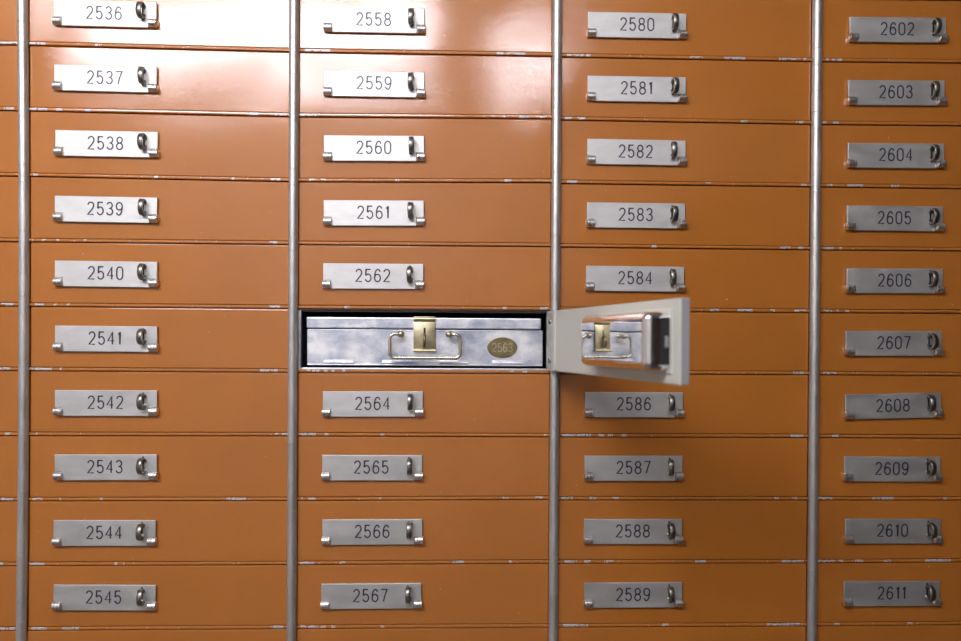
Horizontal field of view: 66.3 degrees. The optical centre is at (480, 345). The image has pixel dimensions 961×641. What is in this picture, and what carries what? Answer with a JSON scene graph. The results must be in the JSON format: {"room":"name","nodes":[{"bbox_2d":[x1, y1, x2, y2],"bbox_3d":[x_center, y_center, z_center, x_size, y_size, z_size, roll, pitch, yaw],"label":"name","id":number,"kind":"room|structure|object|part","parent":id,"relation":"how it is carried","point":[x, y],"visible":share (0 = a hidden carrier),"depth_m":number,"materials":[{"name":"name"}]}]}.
{"room":"bank vault","nodes":[
{"label":"bank vault","id":0,"kind":"room"},
{"bbox_3d":[0.006,1.502,-0.030,4.000,0.100,2.870,0,0,-2],"label":"floor","id":1,"kind":"structure","parent":0,"visible":0},
{"bbox_2d":[0,0,960,640],"bbox_3d":[-0.077,0.294,1.155,1.685,2.300,0.479,0,0,-2],"label":"tall cabinet","id":2,"kind":"object","parent":1,"relation":"on","point":[24,239],"visible":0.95,"depth_m":0.92,"materials":[{"name":"orange metal"}]},
{"bbox_2d":[0,630,15,640],"bbox_3d":[-0.730,0.390,0.901,0.314,0.075,0.026,0,0,-2],"label":"locker","id":3,"kind":"object","parent":2,"relation":"on","point":[5,635],"visible":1,"depth_m":0.91,"materials":[{"name":"orange metal"}]},
{"bbox_2d":[0,565,16,626],"bbox_3d":[-0.729,0.310,0.900,0.315,0.075,0.026,0,0,-2],"label":"locker","id":4,"kind":"object","parent":2,"relation":"on","point":[8,573],"visible":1,"depth_m":0.91,"materials":[{"name":"orange metal"}]},
{"bbox_2d":[0,0,16,41],"bbox_3d":[-0.725,-0.412,0.896,0.314,0.075,0.026,0,0,-2],"label":"locker","id":5,"kind":"object","parent":2,"relation":"on","point":[8,8],"visible":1,"depth_m":0.90,"materials":[{"name":"orange metal"}]},
{"bbox_2d":[0,111,17,172],"bbox_3d":[-0.725,-0.251,0.897,0.316,0.075,0.026,0,0,-2],"label":"locker","id":6,"kind":"object","parent":2,"relation":"on","point":[8,119],"visible":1,"depth_m":0.91,"materials":[{"name":"orange metal"}]},
{"bbox_2d":[0,371,17,431],"bbox_3d":[-0.726,0.069,0.899,0.317,0.075,0.026,0,0,-2],"label":"locker","id":7,"kind":"object","parent":2,"relation":"on","point":[8,379],"visible":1,"depth_m":0.91,"materials":[{"name":"orange metal"}]},
{"bbox_2d":[0,435,17,496],"bbox_3d":[-0.727,0.149,0.899,0.316,0.075,0.026,0,0,-2],"label":"locker","id":8,"kind":"object","parent":2,"relation":"on","point":[8,443],"visible":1,"depth_m":0.91,"materials":[{"name":"orange metal"}]},
{"bbox_2d":[0,46,17,106],"bbox_3d":[-0.725,-0.332,0.896,0.316,0.075,0.025,0,0,-2],"label":"locker","id":9,"kind":"object","parent":2,"relation":"on","point":[8,54],"visible":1,"depth_m":0.91,"materials":[{"name":"orange metal"}]},
{"bbox_2d":[0,500,17,561],"bbox_3d":[-0.728,0.230,0.900,0.316,0.075,0.026,0,0,-2],"label":"locker","id":10,"kind":"object","parent":2,"relation":"on","point":[8,508],"visible":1,"depth_m":0.91,"materials":[{"name":"orange metal"}]},
{"bbox_2d":[0,177,18,237],"bbox_3d":[-0.725,-0.170,0.897,0.317,0.075,0.026,0,0,-2],"label":"locker","id":11,"kind":"object","parent":2,"relation":"on","point":[8,185],"visible":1,"depth_m":0.91,"materials":[{"name":"orange metal"}]},
{"bbox_2d":[0,242,18,302],"bbox_3d":[-0.725,-0.090,0.898,0.317,0.074,0.026,0,0,-2],"label":"locker","id":12,"kind":"object","parent":2,"relation":"on","point":[8,250],"visible":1,"depth_m":0.91,"materials":[{"name":"orange metal"}]},
{"bbox_2d":[0,307,18,366],"bbox_3d":[-0.726,-0.011,0.898,0.317,0.074,0.026,0,0,-2],"label":"locker","id":13,"kind":"object","parent":2,"relation":"on","point":[9,332],"visible":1,"depth_m":0.91,"materials":[{"name":"orange metal"}]},
{"bbox_3d":[-0.564,0.001,0.905,0.016,0.938,0.012,0,0,-2],"label":"hinge rod","id":14,"kind":"part","parent":2,"relation":"part of","materials":[{"name":"metal"}]},
{"bbox_2d":[28,628,286,640],"bbox_3d":[-0.401,0.392,0.911,0.319,0.075,0.026,0,0,-2],"label":"locker","id":15,"kind":"object","parent":2,"relation":"on","point":[264,634],"visible":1,"depth_m":0.92,"materials":[{"name":"orange metal"}]},
{"bbox_2d":[29,500,286,561],"bbox_3d":[-0.399,0.232,0.910,0.317,0.075,0.026,0,0,-2],"label":"locker","id":16,"kind":"object","parent":2,"relation":"on","point":[60,530],"visible":1,"depth_m":0.91,"materials":[{"name":"orange metal"}]},
{"bbox_3d":[-0.464,0.232,0.910,0.124,0.032,0.005,0,0,-2],"label":"number plate","id":17,"kind":"part","parent":16,"relation":"part of","materials":[{"name":"silver metal"}]},
{"bbox_2d":[29,564,286,625],"bbox_3d":[-0.400,0.312,0.910,0.318,0.075,0.026,0,0,-2],"label":"locker","id":18,"kind":"object","parent":2,"relation":"on","point":[242,594],"visible":1,"depth_m":0.92,"materials":[{"name":"orange metal"}]},
{"bbox_3d":[-0.465,0.312,0.911,0.124,0.032,0.005,1,0,-2],"label":"number plate","id":19,"kind":"part","parent":18,"relation":"part of","materials":[{"name":"silver metal"}]},
{"bbox_2d":[30,435,287,496],"bbox_3d":[-0.399,0.151,0.909,0.317,0.076,0.026,0,0,-2],"label":"locker","id":20,"kind":"object","parent":2,"relation":"on","point":[60,465],"visible":1,"depth_m":0.91,"materials":[{"name":"orange metal"}]},
{"bbox_3d":[-0.463,0.151,0.910,0.124,0.032,0.005,0,0,-2],"label":"number plate","id":21,"kind":"part","parent":20,"relation":"part of","materials":[{"name":"silver metal"}]},
{"bbox_2d":[29,0,288,47],"bbox_3d":[-0.396,-0.409,0.906,0.319,0.077,0.026,0,0,-2],"label":"locker","id":22,"kind":"object","parent":2,"relation":"on","point":[214,23],"visible":1,"depth_m":0.91,"materials":[{"name":"orange metal"}]},
{"bbox_3d":[-0.461,-0.407,0.906,0.124,0.032,0.005,1,0,-2],"label":"number plate","id":23,"kind":"part","parent":22,"relation":"part of","materials":[{"name":"silver metal"}]},
{"bbox_2d":[30,46,288,112],"bbox_3d":[-0.396,-0.329,0.906,0.318,0.077,0.026,0,0,-2],"label":"locker","id":24,"kind":"object","parent":2,"relation":"on","point":[60,77],"visible":1,"depth_m":0.91,"materials":[{"name":"orange metal"}]},
{"bbox_3d":[-0.461,-0.328,0.907,0.124,0.032,0.005,1,0,-2],"label":"number plate","id":25,"kind":"part","parent":24,"relation":"part of","materials":[{"name":"silver metal"}]},
{"bbox_2d":[30,112,288,177],"bbox_3d":[-0.396,-0.248,0.907,0.317,0.078,0.026,0,0,-2],"label":"locker","id":26,"kind":"object","parent":2,"relation":"on","point":[61,143],"visible":1,"depth_m":0.91,"materials":[{"name":"orange metal"}]},
{"bbox_3d":[-0.460,-0.248,0.907,0.124,0.032,0.004,1,0,-2],"label":"number plate","id":27,"kind":"part","parent":26,"relation":"part of","materials":[{"name":"silver metal"}]},
{"bbox_2d":[31,371,287,431],"bbox_3d":[-0.398,0.071,0.909,0.316,0.075,0.026,0,0,-2],"label":"locker","id":28,"kind":"object","parent":2,"relation":"on","point":[61,401],"visible":1,"depth_m":0.91,"materials":[{"name":"orange metal"}]},
{"bbox_3d":[-0.462,0.072,0.909,0.124,0.032,0.005,0,0,-2],"label":"number plate","id":29,"kind":"part","parent":28,"relation":"part of","materials":[{"name":"silver metal"}]},
{"bbox_2d":[31,307,287,368],"bbox_3d":[-0.397,-0.009,0.908,0.316,0.075,0.026,0,0,-2],"label":"locker","id":30,"kind":"object","parent":2,"relation":"on","point":[60,336],"visible":1,"depth_m":0.91,"materials":[{"name":"orange metal"}]},
{"bbox_3d":[-0.462,-0.008,0.909,0.124,0.032,0.005,0,0,-2],"label":"number plate","id":31,"kind":"part","parent":30,"relation":"part of","materials":[{"name":"silver metal"}]},
{"bbox_2d":[31,243,288,304],"bbox_3d":[-0.397,-0.088,0.908,0.316,0.075,0.026,0,0,-2],"label":"locker","id":32,"kind":"object","parent":2,"relation":"on","point":[95,273],"visible":1,"depth_m":0.91,"materials":[{"name":"orange metal"}]},
{"bbox_3d":[-0.461,-0.088,0.908,0.125,0.032,0.004,0,0,-2],"label":"number plate","id":33,"kind":"part","parent":32,"relation":"part of","materials":[{"name":"silver metal"}]},
{"bbox_2d":[31,177,288,240],"bbox_3d":[-0.397,-0.168,0.907,0.316,0.075,0.026,0,0,-2],"label":"locker","id":34,"kind":"object","parent":2,"relation":"on","point":[61,208],"visible":1,"depth_m":0.91,"materials":[{"name":"orange metal"}]},
{"bbox_3d":[-0.461,-0.167,0.908,0.124,0.032,0.005,1,0,-2],"label":"number plate","id":35,"kind":"part","parent":34,"relation":"part of","materials":[{"name":"silver metal"}]},
{"bbox_3d":[-0.234,-0.004,0.915,0.012,0.924,0.012,0,0,-2],"label":"hinge rod","id":36,"kind":"part","parent":2,"relation":"part of","materials":[{"name":"metal"}]},
{"bbox_2d":[297,563,547,624],"bbox_3d":[-0.072,0.313,0.921,0.315,0.076,0.025,0,0,-2],"label":"locker","id":37,"kind":"object","parent":2,"relation":"on","point":[435,593],"visible":1,"depth_m":0.93,"materials":[{"name":"orange metal"}]},
{"bbox_3d":[-0.136,0.314,0.921,0.124,0.032,0.005,0,0,-2],"label":"number plate","id":38,"kind":"part","parent":37,"relation":"part of","materials":[{"name":"silver metal"}]},
{"bbox_2d":[297,627,547,640],"bbox_3d":[-0.072,0.394,0.921,0.315,0.075,0.026,0,0,-2],"label":"locker","id":39,"kind":"object","parent":2,"relation":"on","point":[428,633],"visible":1,"depth_m":0.93,"materials":[{"name":"orange metal"}]},
{"bbox_2d":[297,499,548,560],"bbox_3d":[-0.071,0.233,0.920,0.315,0.076,0.026,0,0,-2],"label":"locker","id":40,"kind":"object","parent":2,"relation":"on","point":[435,529],"visible":1,"depth_m":0.93,"materials":[{"name":"orange metal"}]},
{"bbox_3d":[-0.135,0.234,0.920,0.124,0.032,0.004,0,0,-2],"label":"number plate","id":41,"kind":"part","parent":40,"relation":"part of","materials":[{"name":"silver metal"}]},
{"bbox_2d":[298,436,548,496],"bbox_3d":[-0.071,0.153,0.920,0.315,0.076,0.026,0,0,-2],"label":"locker","id":42,"kind":"object","parent":2,"relation":"on","point":[328,466],"visible":1,"depth_m":0.92,"materials":[{"name":"orange metal"}]},
{"bbox_3d":[-0.135,0.153,0.920,0.124,0.032,0.005,0,0,-2],"label":"number plate","id":43,"kind":"part","parent":42,"relation":"part of","materials":[{"name":"silver metal"}]},
{"bbox_2d":[298,373,549,432],"bbox_3d":[-0.070,0.073,0.919,0.315,0.075,0.026,0,0,-2],"label":"locker","id":44,"kind":"object","parent":2,"relation":"on","point":[327,402],"visible":1,"depth_m":0.92,"materials":[{"name":"orange metal"}]},
{"bbox_3d":[-0.134,0.074,0.920,0.124,0.032,0.005,0,0,-2],"label":"number plate","id":45,"kind":"part","parent":44,"relation":"part of","materials":[{"name":"silver metal"}]},
{"bbox_2d":[299,245,549,306],"bbox_3d":[-0.069,-0.087,0.918,0.315,0.075,0.026,0,0,-2],"label":"locker","id":46,"kind":"object","parent":2,"relation":"on","point":[328,275],"visible":1,"depth_m":0.92,"materials":[{"name":"orange metal"}]},
{"bbox_3d":[-0.134,-0.086,0.918,0.124,0.032,0.005,0,0,-2],"label":"number plate","id":47,"kind":"part","parent":46,"relation":"part of","materials":[{"name":"silver metal"}]},
{"bbox_2d":[299,118,550,178],"bbox_3d":[-0.068,-0.246,0.917,0.315,0.078,0.026,0,0,-2],"label":"locker","id":48,"kind":"object","parent":2,"relation":"on","point":[329,148],"visible":1,"depth_m":0.92,"materials":[{"name":"orange metal"}]},
{"bbox_3d":[-0.132,-0.245,0.917,0.124,0.032,0.005,0,0,-2],"label":"number plate","id":49,"kind":"part","parent":48,"relation":"part of","materials":[{"name":"silver metal"}]},
{"bbox_2d":[299,183,550,242],"bbox_3d":[-0.069,-0.167,0.917,0.315,0.076,0.026,0,0,-2],"label":"locker","id":50,"kind":"object","parent":2,"relation":"on","point":[328,212],"visible":1,"depth_m":0.92,"materials":[{"name":"orange metal"}]},
{"bbox_3d":[-0.133,-0.164,0.918,0.124,0.032,0.005,0,0,-2],"label":"number plate","id":51,"kind":"part","parent":50,"relation":"part of","materials":[{"name":"silver metal"}]},
{"bbox_2d":[299,53,551,114],"bbox_3d":[-0.068,-0.326,0.916,0.315,0.076,0.026,0,0,-2],"label":"locker","id":52,"kind":"object","parent":2,"relation":"on","point":[330,83],"visible":1,"depth_m":0.92,"materials":[{"name":"orange metal"}]},
{"bbox_3d":[-0.132,-0.325,0.917,0.124,0.032,0.005,0,0,-2],"label":"number plate","id":53,"kind":"part","parent":52,"relation":"part of","materials":[{"name":"silver metal"}]},
{"bbox_2d":[300,0,551,52],"bbox_3d":[-0.067,-0.406,0.916,0.315,0.075,0.026,0,0,-2],"label":"locker","id":54,"kind":"object","parent":2,"relation":"on","point":[412,25],"visible":1,"depth_m":0.92,"materials":[{"name":"orange metal"}]},
{"bbox_3d":[-0.132,-0.404,0.916,0.124,0.032,0.005,0,0,-2],"label":"number plate","id":55,"kind":"part","parent":54,"relation":"part of","materials":[{"name":"silver metal"}]},
{"bbox_2d":[297,298,689,385],"bbox_3d":[-0.033,-0.005,0.976,0.397,0.076,0.736,0,0,-2],"label":"locker","id":56,"kind":"object","parent":2,"relation":"in","point":[647,341],"visible":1,"depth_m":0.72,"materials":[{"name":"grey metal"}]},
{"bbox_2d":[307,317,542,365],"bbox_3d":[-0.075,-0.006,1.118,0.298,0.062,0.411,0,0,-2],"label":"box","id":57,"kind":"object","parent":56,"relation":"in","point":[358,341],"visible":1,"depth_m":0.93,"materials":[{"name":"silver metal"}]},
{"bbox_3d":[-0.099,-0.014,0.919,0.009,0.009,0.015,0,0,-2],"label":"handle knob","id":58,"kind":"part","parent":57,"relation":"part of","materials":[{"name":"gold metal"}]},
{"bbox_3d":[-0.077,-0.028,1.125,0.295,0.016,0.398,0,0,-2],"label":"lid","id":59,"kind":"part","parent":57,"relation":"part of","materials":[{"name":"silver metal"}]},
{"bbox_3d":[-0.069,0.001,0.918,0.092,0.034,0.005,0,0,-2],"label":"handle","id":60,"kind":"part","parent":57,"relation":"part of","materials":[{"name":"silver metal"}]},
{"bbox_3d":[-0.039,-0.013,0.921,0.009,0.009,0.015,0,0,-2],"label":"handle knob","id":61,"kind":"part","parent":57,"relation":"part of","materials":[{"name":"gold metal"}]},
{"bbox_3d":[0.129,-0.004,0.769,0.008,0.074,0.318,0,0,-15],"label":"door","id":62,"kind":"part","parent":56,"relation":"part of","materials":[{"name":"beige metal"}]},
{"bbox_3d":[0.094,0.001,0.925,0.012,0.928,0.012,0,0,-2],"label":"hinge rod","id":63,"kind":"part","parent":2,"relation":"part of","materials":[{"name":"metal"}]},
{"bbox_2d":[558,563,805,622],"bbox_3d":[0.257,0.316,0.931,0.319,0.076,0.026,0,0,-2],"label":"locker","id":64,"kind":"object","parent":2,"relation":"on","point":[587,592],"visible":1,"depth_m":0.94,"materials":[{"name":"orange metal"}]},
{"bbox_3d":[0.193,0.316,0.931,0.124,0.032,0.004,0,0,-2],"label":"number plate","id":65,"kind":"part","parent":64,"relation":"part of","materials":[{"name":"silver metal"}]},
{"bbox_2d":[558,626,805,640],"bbox_3d":[0.257,0.396,0.931,0.319,0.075,0.026,0,0,-2],"label":"locker","id":66,"kind":"object","parent":2,"relation":"on","point":[618,633],"visible":1,"depth_m":0.94,"materials":[{"name":"orange metal"}]},
{"bbox_2d":[558,500,806,559],"bbox_3d":[0.258,0.235,0.930,0.319,0.076,0.026,0,0,-2],"label":"locker","id":67,"kind":"object","parent":2,"relation":"on","point":[588,529],"visible":1,"depth_m":0.94,"materials":[{"name":"orange metal"}]},
{"bbox_3d":[0.193,0.236,0.931,0.124,0.032,0.004,0,0,-2],"label":"number plate","id":68,"kind":"part","parent":67,"relation":"part of","materials":[{"name":"silver metal"}]},
{"bbox_2d":[559,437,806,495],"bbox_3d":[0.258,0.155,0.930,0.319,0.075,0.026,0,0,-2],"label":"locker","id":69,"kind":"object","parent":2,"relation":"on","point":[588,466],"visible":1,"depth_m":0.93,"materials":[{"name":"orange metal"}]},
{"bbox_3d":[0.193,0.156,0.930,0.124,0.032,0.004,0,0,-2],"label":"number plate","id":70,"kind":"part","parent":69,"relation":"part of","materials":[{"name":"silver metal"}]},
{"bbox_2d":[559,374,807,433],"bbox_3d":[0.259,0.075,0.929,0.319,0.075,0.026,0,0,-2],"label":"locker","id":71,"kind":"object","parent":2,"relation":"on","point":[710,404],"visible":1,"depth_m":0.93,"materials":[{"name":"orange metal"}]},
{"bbox_3d":[0.194,0.075,0.930,0.124,0.032,0.005,0,0,-2],"label":"number plate","id":72,"kind":"part","parent":71,"relation":"part of","materials":[{"name":"silver metal"}]},
{"bbox_2d":[560,248,808,308],"bbox_3d":[0.260,-0.084,0.928,0.319,0.075,0.026,0,0,-2],"label":"locker","id":73,"kind":"object","parent":2,"relation":"on","point":[589,277],"visible":1,"depth_m":0.93,"materials":[{"name":"orange metal"}]},
{"bbox_3d":[0.195,-0.084,0.929,0.124,0.032,0.005,0,0,-2],"label":"number plate","id":74,"kind":"part","parent":73,"relation":"part of","materials":[{"name":"silver metal"}]},
{"bbox_2d":[560,184,809,246],"bbox_3d":[0.260,-0.164,0.928,0.319,0.075,0.026,0,0,-2],"label":"locker","id":75,"kind":"object","parent":2,"relation":"on","point":[590,214],"visible":1,"depth_m":0.93,"materials":[{"name":"orange metal"}]},
{"bbox_3d":[0.196,-0.163,0.928,0.124,0.032,0.005,0,0,-2],"label":"number plate","id":76,"kind":"part","parent":75,"relation":"part of","materials":[{"name":"silver metal"}]},
{"bbox_2d":[561,121,809,183],"bbox_3d":[0.261,-0.244,0.927,0.319,0.075,0.026,0,0,-2],"label":"locker","id":77,"kind":"object","parent":2,"relation":"on","point":[590,150],"visible":1,"depth_m":0.93,"materials":[{"name":"orange metal"}]},
{"bbox_3d":[0.196,-0.243,0.928,0.124,0.032,0.005,1,0,-2],"label":"number plate","id":78,"kind":"part","parent":77,"relation":"part of","materials":[{"name":"silver metal"}]},
{"bbox_2d":[561,58,810,120],"bbox_3d":[0.261,-0.324,0.927,0.319,0.075,0.026,0,0,-2],"label":"locker","id":79,"kind":"object","parent":2,"relation":"on","point":[591,87],"visible":1,"depth_m":0.93,"materials":[{"name":"orange metal"}]},
{"bbox_3d":[0.197,-0.322,0.927,0.124,0.032,0.005,0,0,-2],"label":"number plate","id":80,"kind":"part","parent":79,"relation":"part of","materials":[{"name":"silver metal"}]},
{"bbox_2d":[562,0,810,57],"bbox_3d":[0.262,-0.404,0.926,0.319,0.075,0.026,0,0,-2],"label":"locker","id":81,"kind":"object","parent":2,"relation":"on","point":[723,28],"visible":1,"depth_m":0.93,"materials":[{"name":"orange metal"}]},
{"bbox_3d":[0.197,-0.402,0.926,0.124,0.032,0.005,0,0,-2],"label":"number plate","id":82,"kind":"part","parent":81,"relation":"part of","materials":[{"name":"silver metal"}]},
{"bbox_2d":[689,312,808,370],"bbox_3d":[0.259,-0.005,0.929,0.319,0.074,0.026,0,0,-2],"label":"locker","id":83,"kind":"object","parent":2,"relation":"on","point":[718,341],"visible":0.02,"depth_m":0.94,"materials":[{"name":"orange metal"}]},
{"bbox_3d":[0.424,0.005,0.935,0.012,0.934,0.012,0,0,-2],"label":"hinge rod","id":84,"kind":"part","parent":2,"relation":"part of","materials":[{"name":"metal"}]},
{"bbox_2d":[817,562,960,621],"bbox_3d":[0.587,0.317,0.941,0.317,0.076,0.026,0,0,-2],"label":"locker","id":85,"kind":"object","parent":2,"relation":"on","point":[846,591],"visible":1,"depth_m":0.94,"materials":[{"name":"orange metal"}]},
{"bbox_3d":[0.525,0.318,0.942,0.124,0.032,0.004,0,0,-2],"label":"number plate","id":86,"kind":"part","parent":85,"relation":"part of","materials":[{"name":"silver metal"}]},
{"bbox_2d":[817,624,960,640],"bbox_3d":[0.587,0.398,0.942,0.317,0.076,0.026,0,0,-2],"label":"locker","id":87,"kind":"object","parent":2,"relation":"on","point":[936,632],"visible":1,"depth_m":0.94,"materials":[{"name":"orange metal"}]},
{"bbox_2d":[818,500,960,558],"bbox_3d":[0.588,0.237,0.941,0.317,0.075,0.026,0,0,-2],"label":"locker","id":88,"kind":"object","parent":2,"relation":"on","point":[847,529],"visible":1,"depth_m":0.94,"materials":[{"name":"orange metal"}]},
{"bbox_3d":[0.527,0.238,0.941,0.124,0.032,0.005,0,0,-2],"label":"number plate","id":89,"kind":"part","parent":88,"relation":"part of","materials":[{"name":"silver metal"}]},
{"bbox_2d":[818,437,960,495],"bbox_3d":[0.588,0.157,0.940,0.317,0.075,0.026,0,0,-2],"label":"locker","id":90,"kind":"object","parent":2,"relation":"on","point":[846,466],"visible":1,"depth_m":0.94,"materials":[{"name":"orange metal"}]},
{"bbox_3d":[0.526,0.158,0.941,0.125,0.032,0.004,0,0,-2],"label":"number plate","id":91,"kind":"part","parent":90,"relation":"part of","materials":[{"name":"silver metal"}]},
{"bbox_2d":[819,375,960,434],"bbox_3d":[0.589,0.078,0.940,0.317,0.076,0.026,0,0,-2],"label":"locker","id":92,"kind":"object","parent":2,"relation":"on","point":[848,404],"visible":1,"depth_m":0.94,"materials":[{"name":"orange metal"}]},
{"bbox_3d":[0.526,0.078,0.940,0.124,0.032,0.005,-1,0,-2],"label":"number plate","id":93,"kind":"part","parent":92,"relation":"part of","materials":[{"name":"silver metal"}]},
{"bbox_2d":[819,313,960,371],"bbox_3d":[0.589,-0.003,0.939,0.317,0.076,0.026,0,0,-2],"label":"locker","id":94,"kind":"object","parent":2,"relation":"on","point":[848,341],"visible":1,"depth_m":0.94,"materials":[{"name":"orange metal"}]},
{"bbox_3d":[0.527,-0.002,0.940,0.124,0.032,0.005,0,0,-2],"label":"number plate","id":95,"kind":"part","parent":94,"relation":"part of","materials":[{"name":"silver metal"}]},
{"bbox_2d":[820,251,960,309],"bbox_3d":[0.590,-0.083,0.939,0.317,0.076,0.026,0,0,-2],"label":"locker","id":96,"kind":"object","parent":2,"relation":"on","point":[849,280],"visible":1,"depth_m":0.94,"materials":[{"name":"orange metal"}]},
{"bbox_3d":[0.528,-0.082,0.939,0.124,0.032,0.005,0,0,-2],"label":"number plate","id":97,"kind":"part","parent":96,"relation":"part of","materials":[{"name":"silver metal"}]},
{"bbox_2d":[820,188,960,247],"bbox_3d":[0.590,-0.162,0.938,0.317,0.075,0.026,0,0,-2],"label":"locker","id":98,"kind":"object","parent":2,"relation":"on","point":[850,217],"visible":1,"depth_m":0.94,"materials":[{"name":"orange metal"}]},
{"bbox_3d":[0.528,-0.161,0.938,0.124,0.032,0.005,0,0,-2],"label":"number plate","id":99,"kind":"part","parent":98,"relation":"part of","materials":[{"name":"silver metal"}]},
{"bbox_2d":[821,125,960,184],"bbox_3d":[0.591,-0.243,0.937,0.317,0.076,0.026,0,0,-2],"label":"locker","id":100,"kind":"object","parent":2,"relation":"on","point":[887,155],"visible":1,"depth_m":0.94,"materials":[{"name":"orange metal"}]},
{"bbox_3d":[0.529,-0.241,0.938,0.124,0.032,0.004,0,0,-2],"label":"number plate","id":101,"kind":"part","parent":100,"relation":"part of","materials":[{"name":"silver metal"}]},
{"bbox_2d":[822,63,960,121],"bbox_3d":[0.591,-0.323,0.937,0.317,0.077,0.026,0,0,-2],"label":"locker","id":102,"kind":"object","parent":2,"relation":"on","point":[855,92],"visible":1,"depth_m":0.94,"materials":[{"name":"orange metal"}]},
{"bbox_3d":[0.529,-0.321,0.938,0.124,0.032,0.005,0,0,-2],"label":"number plate","id":103,"kind":"part","parent":102,"relation":"part of","materials":[{"name":"silver metal"}]},
{"bbox_2d":[822,0,960,59],"bbox_3d":[0.592,-0.403,0.936,0.317,0.077,0.026,0,0,-2],"label":"locker","id":104,"kind":"object","parent":2,"relation":"on","point":[851,29],"visible":1,"depth_m":0.94,"materials":[{"name":"orange metal"}]},
{"bbox_3d":[0.531,-0.401,0.937,0.124,0.032,0.005,0,0,-2],"label":"number plate","id":105,"kind":"part","parent":104,"relation":"part of","materials":[{"name":"silver metal"}]}
]}

